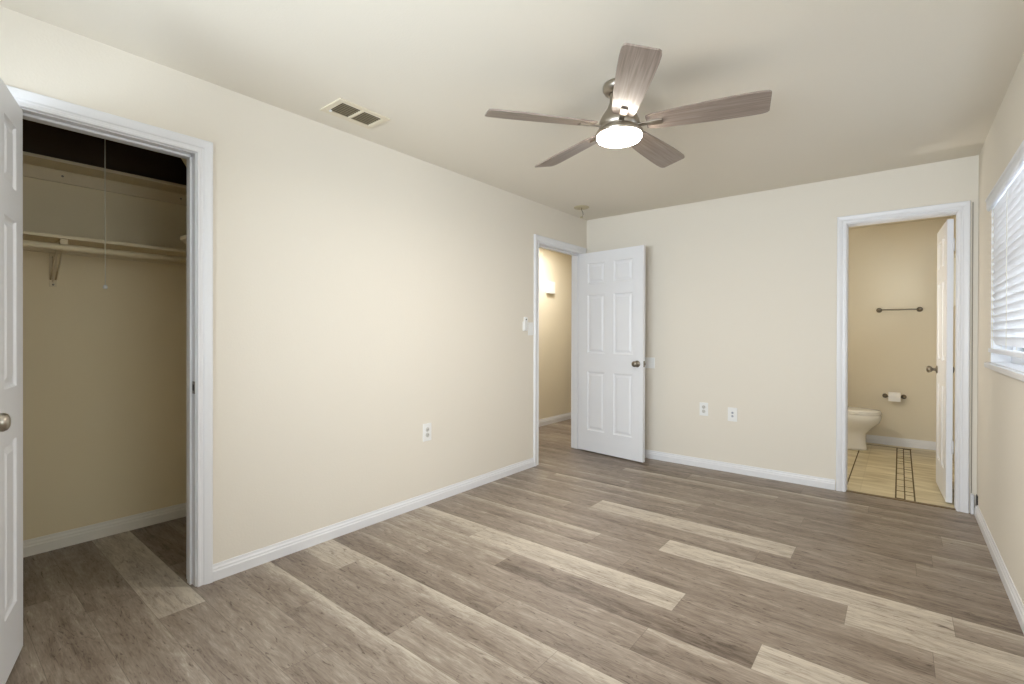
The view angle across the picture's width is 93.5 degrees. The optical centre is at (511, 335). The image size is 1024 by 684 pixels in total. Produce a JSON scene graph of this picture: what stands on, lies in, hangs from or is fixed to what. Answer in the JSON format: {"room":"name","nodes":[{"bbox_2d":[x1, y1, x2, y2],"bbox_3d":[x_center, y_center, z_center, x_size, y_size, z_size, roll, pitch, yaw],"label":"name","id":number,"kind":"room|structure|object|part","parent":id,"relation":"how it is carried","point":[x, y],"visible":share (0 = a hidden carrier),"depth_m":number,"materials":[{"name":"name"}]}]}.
{"room":"empty bedroom","nodes":[
{"label":"empty bedroom","id":0,"kind":"room"},
{"bbox_2d":[23,176,186,540],"bbox_3d":[-2.271,0.135,2.353,1.115,2.133,1.715,0,0,39],"label":"wall","id":1,"kind":"structure","parent":0,"point":[104,370],"depth_m":2.86,"materials":[{"name":"beige paint"}]},
{"bbox_2d":[49,239,69,286],"bbox_3d":[-2.427,-0.389,2.583,0.380,0.228,0.032,0,0,39],"label":"shelf bracket","id":2,"kind":"object","parent":1,"relation":"attached to","point":[53,269],"visible":0.95,"depth_m":2.68,"materials":[{"name":"metal"}]},
{"bbox_3d":[-2.566,-0.369,2.695,0.023,0.187,0.032,0,0,39],"label":"wall leg","id":3,"kind":"part","parent":2,"relation":"part of","materials":[{"name":"paint"}]},
{"bbox_2d":[23,240,185,262],"bbox_3d":[-2.346,-0.454,2.413,0.033,0.033,1.513,0,0,39],"label":"closet rod","id":4,"kind":"object","parent":2,"relation":"attached to","point":[26,243],"visible":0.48,"depth_m":2.58,"materials":[{"name":"paint"}]},
{"bbox_2d":[23,503,185,557],"bbox_3d":[-2.625,1.156,2.640,0.014,0.088,1.515,0,0,39],"label":"baseboard","id":5,"kind":"structure","parent":1,"relation":"attached to","point":[50,542],"depth_m":2.86,"materials":[{"name":"paint"}]},
{"bbox_2d":[23,230,185,265],"bbox_3d":[-2.254,-0.491,2.339,0.954,0.059,1.513,0,0,39],"label":"closet shelf","id":6,"kind":"object","parent":1,"relation":"attached to","point":[27,235],"visible":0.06,"depth_m":2.71,"materials":[{"name":"paint"}]},
{"bbox_2d":[23,119,186,184],"bbox_3d":[-2.268,-1.085,2.349,1.115,0.307,1.715,0,0,39],"label":"wall","id":7,"kind":"structure","parent":0,"point":[38,138],"depth_m":2.86,"materials":[{"name":"black paint"}]},
{"bbox_2d":[23,151,186,205],"bbox_3d":[-2.253,-0.905,2.337,0.954,0.087,1.513,0,0,39],"label":"closet shelf","id":8,"kind":"object","parent":7,"relation":"attached to","point":[36,166],"visible":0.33,"depth_m":2.80,"materials":[{"name":"paint"}]},
{"bbox_2d":[0,6,586,563],"bbox_3d":[-0.227,-0.021,4.838,1.170,2.440,9.350,0,0,39],"label":"wall","id":9,"kind":"structure","parent":0,"point":[367,294],"depth_m":2.90,"materials":[{"name":"beige paint"}]},
{"bbox_2d":[0,77,22,683],"bbox_3d":[-1.694,0.167,1.607,0.173,2.055,0.614,0,0,-29],"label":"door","id":10,"kind":"structure","parent":9,"relation":"in","point":[11,114],"depth_m":1.71,"materials":[{"name":"white paint"}]},
{"bbox_3d":[-1.538,0.259,1.431,0.068,0.064,0.064,0,0,-35],"label":"knob","id":11,"kind":"part","parent":10,"relation":"part of","materials":[{"name":"silver metal"}]},
{"bbox_2d":[5,84,212,586],"bbox_3d":[-1.749,0.131,2.098,0.139,2.147,0.760,0,0,39],"label":"door frame","id":12,"kind":"structure","parent":9,"relation":"attached to","point":[36,107],"depth_m":2.31,"materials":[{"name":"white paint"}]},
{"bbox_2d":[213,458,533,581],"bbox_3d":[-0.634,1.163,3.397,0.014,0.080,2.660,0,0,39],"label":"baseboard","id":13,"kind":"structure","parent":9,"relation":"attached to","point":[240,563],"depth_m":2.94,"materials":[{"name":"white paint"}]},
{"bbox_2d":[423,423,430,441],"bbox_3d":[-0.604,0.687,3.435,0.010,0.125,0.078,0,0,39],"label":"wall outlet","id":14,"kind":"object","parent":9,"relation":"attached to","point":[426,427],"visible":1,"depth_m":3.43,"materials":[{"name":"white plastic"}]},
{"bbox_2d":[523,317,527,330],"bbox_3d":[0.121,-0.106,4.320,0.022,0.125,0.064,0,0,39],"label":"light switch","id":15,"kind":"object","parent":9,"relation":"attached to","point":[525,322],"visible":1,"depth_m":4.30,"materials":[{"name":"white plastic"}]},
{"bbox_2d":[546,281,554,293],"bbox_3d":[0.519,-0.650,6.496,0.045,0.160,0.170,0,0,39],"label":"door chime","id":16,"kind":"object","parent":9,"relation":"attached to","point":[550,286],"visible":1,"depth_m":6.46,"materials":[{"name":"white plastic"}]},
{"bbox_2d":[539,412,570,426],"bbox_3d":[0.637,1.148,6.680,0.014,0.092,5.200,0,0,39],"label":"baseboard","id":17,"kind":"structure","parent":9,"relation":"attached to","point":[546,421],"depth_m":6.60,"materials":[{"name":"white paint"}]},
{"bbox_2d":[533,234,585,465],"bbox_3d":[0.448,0.132,4.825,0.139,2.136,0.925,0,0,39],"label":"door frame","id":18,"kind":"structure","parent":9,"relation":"attached to","point":[542,242],"depth_m":4.91,"materials":[{"name":"white paint"}]},
{"bbox_2d":[579,245,645,461],"bbox_3d":[0.966,0.167,4.786,0.771,2.045,0.171,0,0,41],"label":"door","id":19,"kind":"structure","parent":9,"relation":"in","point":[612,363],"depth_m":4.76,"materials":[{"name":"white paint"}]},
{"bbox_3d":[1.164,0.266,4.546,0.068,0.064,0.064,0,0,-44],"label":"knob","id":20,"kind":"part","parent":19,"relation":"part of","materials":[{"name":"silver metal"}]},
{"bbox_2d":[0,0,1023,228],"bbox_3d":[0.967,-1.282,2.886,3.248,0.100,8.010,0,0,39],"label":"ceiling","id":21,"kind":"structure","parent":0,"point":[858,87],"depth_m":2.26,"materials":[{"name":"beige paint"}]},
{"bbox_2d":[320,98,389,128],"bbox_3d":[-0.870,-1.230,2.680,0.206,0.012,0.315,0,0,39],"label":"ceiling vent","id":22,"kind":"object","parent":21,"relation":"in","point":[341,108],"visible":1,"depth_m":2.67,"materials":[{"name":"metal"}]},
{"bbox_2d":[574,205,588,217],"bbox_3d":[0.668,-1.187,4.635,0.148,0.101,0.148,0,0,39],"label":"sprinkler","id":23,"kind":"object","parent":21,"relation":"attached to","point":[580,207],"visible":1,"depth_m":4.61,"materials":[{"name":"grey metal"}]},
{"bbox_3d":[0.668,-1.232,4.635,0.148,0.010,0.148,0,0,39],"label":"plate","id":24,"kind":"part","parent":23,"relation":"part of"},
{"bbox_2d":[485,43,771,167],"bbox_3d":[0.556,-1.090,2.393,1.289,0.280,1.243,0,0,39],"label":"ceiling fan","id":25,"kind":"object","parent":21,"relation":"hanging from","point":[620,125],"visible":1,"depth_m":2.23,"materials":[{"name":"wood"}]},
{"bbox_3d":[0.141,-1.030,2.280,0.529,0.041,0.150,0,0,-13],"label":"blade","id":26,"kind":"part","parent":25,"relation":"part of","materials":[{"name":"brown wood"}]},
{"bbox_3d":[0.325,-1.031,2.706,0.150,0.041,0.529,0,0,-31],"label":"blade","id":27,"kind":"part","parent":25,"relation":"part of","materials":[{"name":"brown wood"}]},
{"bbox_3d":[0.490,-1.028,1.974,0.150,0.041,0.529,0,0,5],"label":"blade","id":28,"kind":"part","parent":25,"relation":"part of","materials":[{"name":"brown wood"}]},
{"bbox_3d":[0.793,-1.029,2.658,0.153,0.041,0.533,0,0,39],"label":"blade","id":29,"kind":"part","parent":25,"relation":"part of","materials":[{"name":"brown wood"}]},
{"bbox_3d":[0.889,-1.027,2.210,0.529,0.041,0.150,0,0,23],"label":"blade","id":30,"kind":"part","parent":25,"relation":"part of","materials":[{"name":"brown wood"}]},
{"bbox_2d":[6,419,1023,683],"bbox_3d":[0.955,1.205,3.824,4.123,0.001,9.250,0,0,39],"label":"floor","id":31,"kind":"structure","parent":0,"point":[576,566],"depth_m":2.25,"materials":[{"name":"plastic"}]},
{"bbox_2d":[846,490,955,509],"bbox_3d":[2.848,1.208,3.554,0.628,0.006,0.033,0,0,39],"label":"threshold","id":32,"kind":"object","parent":31,"relation":"on","point":[846,490],"visible":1,"depth_m":3.53,"materials":[{"name":"brown wood"}]},
{"bbox_2d":[587,155,978,512],"bbox_3d":[2.001,-0.014,4.250,3.038,2.440,0.060,0,0,39],"label":"wall","id":33,"kind":"structure","parent":0,"point":[741,290],"depth_m":4.12,"materials":[{"name":"beige paint"}]},
{"bbox_2d":[645,357,654,367],"bbox_3d":[1.342,0.265,4.739,0.130,0.105,0.007,0,0,39],"label":"blank plate","id":34,"kind":"object","parent":33,"relation":"attached to","point":[650,362],"visible":0.76,"depth_m":4.73,"materials":[{"name":"white plastic"}]},
{"bbox_2d":[700,402,707,415],"bbox_3d":[1.754,0.670,4.405,0.076,0.120,0.010,0,0,39],"label":"wall outlet","id":35,"kind":"object","parent":33,"relation":"attached to","point":[703,406],"visible":1,"depth_m":4.40,"materials":[{"name":"white plastic"}]},
{"bbox_2d":[728,407,736,421],"bbox_3d":[1.944,0.694,4.249,0.078,0.122,0.014,0,0,39],"label":"jack plate","id":36,"kind":"object","parent":33,"relation":"attached to","point":[732,412],"visible":1,"depth_m":4.25,"materials":[{"name":"white plastic"}]},
{"bbox_2d":[645,449,834,489],"bbox_3d":[1.668,1.165,4.473,2.221,0.080,0.014,0,0,39],"label":"baseboard","id":37,"kind":"structure","parent":33,"relation":"attached to","point":[819,482],"depth_m":4.18,"materials":[{"name":"white paint"}]},
{"bbox_2d":[836,200,970,512],"bbox_3d":[2.871,0.142,3.576,0.758,2.137,0.139,0,0,39],"label":"door frame","id":38,"kind":"structure","parent":33,"relation":"attached to","point":[962,210],"depth_m":3.37,"materials":[{"name":"white paint"}]},
{"bbox_2d":[926,219,954,502],"bbox_3d":[3.312,0.180,3.707,0.171,2.035,0.624,0,0,39],"label":"door","id":39,"kind":"structure","parent":33,"relation":"in","point":[944,368],"depth_m":3.53,"materials":[{"name":"white paint"}]},
{"bbox_3d":[3.422,0.272,3.926,0.069,0.064,0.064,0,0,39],"label":"knob","id":40,"kind":"part","parent":39,"relation":"part of","materials":[{"name":"silver metal"}]},
{"bbox_2d":[971,220,972,492],"bbox_3d":[3.142,0.080,3.288,0.004,1.985,0.004,0,0,39],"label":"cable","id":41,"kind":"object","parent":33,"relation":"attached to","point":[972,220],"visible":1,"depth_m":3.29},
{"bbox_2d":[970,494,973,513],"bbox_3d":[3.134,1.145,3.281,0.016,0.135,0.030,0,0,39],"label":"baseboard","id":42,"kind":"structure","parent":33,"relation":"attached to","point":[971,495],"depth_m":3.27,"materials":[{"name":"white paint"}]},
{"bbox_2d":[847,442,954,507],"bbox_3d":[3.358,1.282,4.556,1.298,0.154,2.213,0,0,39],"label":"floor","id":43,"kind":"structure","parent":0,"point":[874,470],"depth_m":4.22,"materials":[{"name":"tile"}]},
{"bbox_2d":[848,406,881,450],"bbox_3d":[3.558,0.818,5.225,0.726,0.771,0.460,0,0,39],"label":"toilet","id":44,"kind":"object","parent":43,"relation":"on","point":[861,420],"visible":0.26,"depth_m":5.03,"materials":[{"name":"ceramic"}]},
{"bbox_3d":[3.655,0.786,5.146,0.468,0.024,0.370,0,0,39],"label":"lid","id":45,"kind":"part","parent":44,"relation":"part of","materials":[{"name":"ceramic"}]},
{"bbox_3d":[3.656,0.809,5.146,0.475,0.020,0.374,0,0,39],"label":"seat","id":46,"kind":"part","parent":44,"relation":"part of","materials":[{"name":"plastic"}]},
{"bbox_2d":[847,444,915,500],"bbox_3d":[3.362,1.204,4.487,0.590,0.002,2.075,0,0,39],"label":"border","id":47,"kind":"structure","parent":43,"relation":"on","point":[904,479],"depth_m":4.15,"materials":[{"name":"tile"}]},
{"bbox_2d":[848,215,955,461],"bbox_3d":[3.428,-0.011,4.594,1.548,2.440,2.265,0,0,39],"label":"wall","id":48,"kind":"structure","parent":0,"point":[892,266],"depth_m":5.28,"materials":[{"name":"beige paint"}]},
{"bbox_2d":[882,393,906,398],"bbox_3d":[4.177,0.664,5.262,0.210,0.048,0.084,0,0,39],"label":"toilet paper holder","id":49,"kind":"object","parent":48,"relation":"attached to","point":[884,395],"visible":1,"depth_m":5.25,"materials":[{"name":"silver metal"}]},
{"bbox_2d":[888,392,900,401],"bbox_3d":[4.160,0.663,5.238,0.104,0.101,0.102,0,0,39],"label":"toilet paper roll","id":50,"kind":"object","parent":49,"relation":"on","point":[892,396],"visible":1,"depth_m":5.20,"materials":[{"name":"white paper"}]},
{"bbox_2d":[876,307,922,312],"bbox_3d":[4.210,-0.284,5.238,0.399,0.054,0.077,0,0,39],"label":"towel bar","id":51,"kind":"object","parent":48,"relation":"attached to","point":[919,309],"visible":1,"depth_m":5.23,"materials":[{"name":"silver metal"}]},
{"bbox_2d":[866,434,935,449],"bbox_3d":[4.048,1.162,5.412,1.298,0.092,0.014,0,0,39],"label":"baseboard","id":52,"kind":"structure","parent":48,"relation":"attached to","point":[930,445],"depth_m":5.25,"materials":[{"name":"white paint"}]},
{"bbox_2d":[977,53,1023,603],"bbox_3d":[1.490,-0.004,1.075,0.150,2.440,5.645,0,0,39],"label":"wall","id":53,"kind":"structure","parent":0,"point":[1000,397],"depth_m":2.54,"materials":[{"name":"beige paint"}]},
{"bbox_2d":[974,505,1023,633],"bbox_3d":[1.395,1.176,1.096,0.014,0.080,5.555,0,0,39],"label":"baseboard","id":54,"kind":"structure","parent":53,"relation":"attached to","point":[1017,604],"depth_m":2.39,"materials":[{"name":"white paint"}]},
{"bbox_2d":[984,208,1023,381],"bbox_3d":[2.256,-0.300,2.054,0.159,0.971,1.910,0,0,39],"label":"window","id":55,"kind":"structure","parent":53,"relation":"in","point":[1013,365],"depth_m":2.69,"materials":[{"name":"white paint"}]},
{"bbox_3d":[2.235,0.170,2.071,0.110,0.032,1.910,0,0,39],"label":"sill","id":56,"kind":"part","parent":55,"relation":"part of","materials":[{"name":"white paint"}]},
{"bbox_2d":[985,140,1023,358],"bbox_3d":[2.224,-0.347,2.080,0.081,0.888,1.824,0,0,39],"label":"window blind","id":57,"kind":"object","parent":55,"relation":"attached to","point":[1006,198],"visible":1,"depth_m":2.35,"materials":[{"name":"white plastic"}]},
{"bbox_3d":[2.713,-0.321,2.693,0.037,0.810,0.002,0,0,39],"label":"ladder cord","id":58,"kind":"part","parent":57,"relation":"part of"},
{"bbox_3d":[2.219,0.085,2.084,0.044,0.024,1.818,0,0,39],"label":"rail","id":59,"kind":"part","parent":57,"relation":"part of","materials":[{"name":"white plastic"}]},
{"bbox_3d":[2.431,-0.321,2.343,0.037,0.810,0.002,0,0,39],"label":"ladder cord","id":60,"kind":"part","parent":57,"relation":"part of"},
{"bbox_3d":[-2.267,-1.288,2.348,1.115,0.100,1.715,0,0,39],"label":"ceiling","id":61,"kind":"structure","parent":0,"visible":0},
{"bbox_2d":[103,139,107,288],"bbox_3d":[-2.132,-0.742,2.524,0.090,0.992,0.090,0,0,39],"label":"pull cord","id":62,"kind":"object","parent":61,"relation":"hanging from","point":[105,285],"visible":0.59,"depth_m":2.52,"materials":[{"name":"white plastic"}]},
{"bbox_3d":[-2.132,-0.748,2.524,0.004,0.980,0.005,0,0,39],"label":"cord","id":63,"kind":"part","parent":62,"relation":"part of","materials":[{"name":"beige"}]}
]}

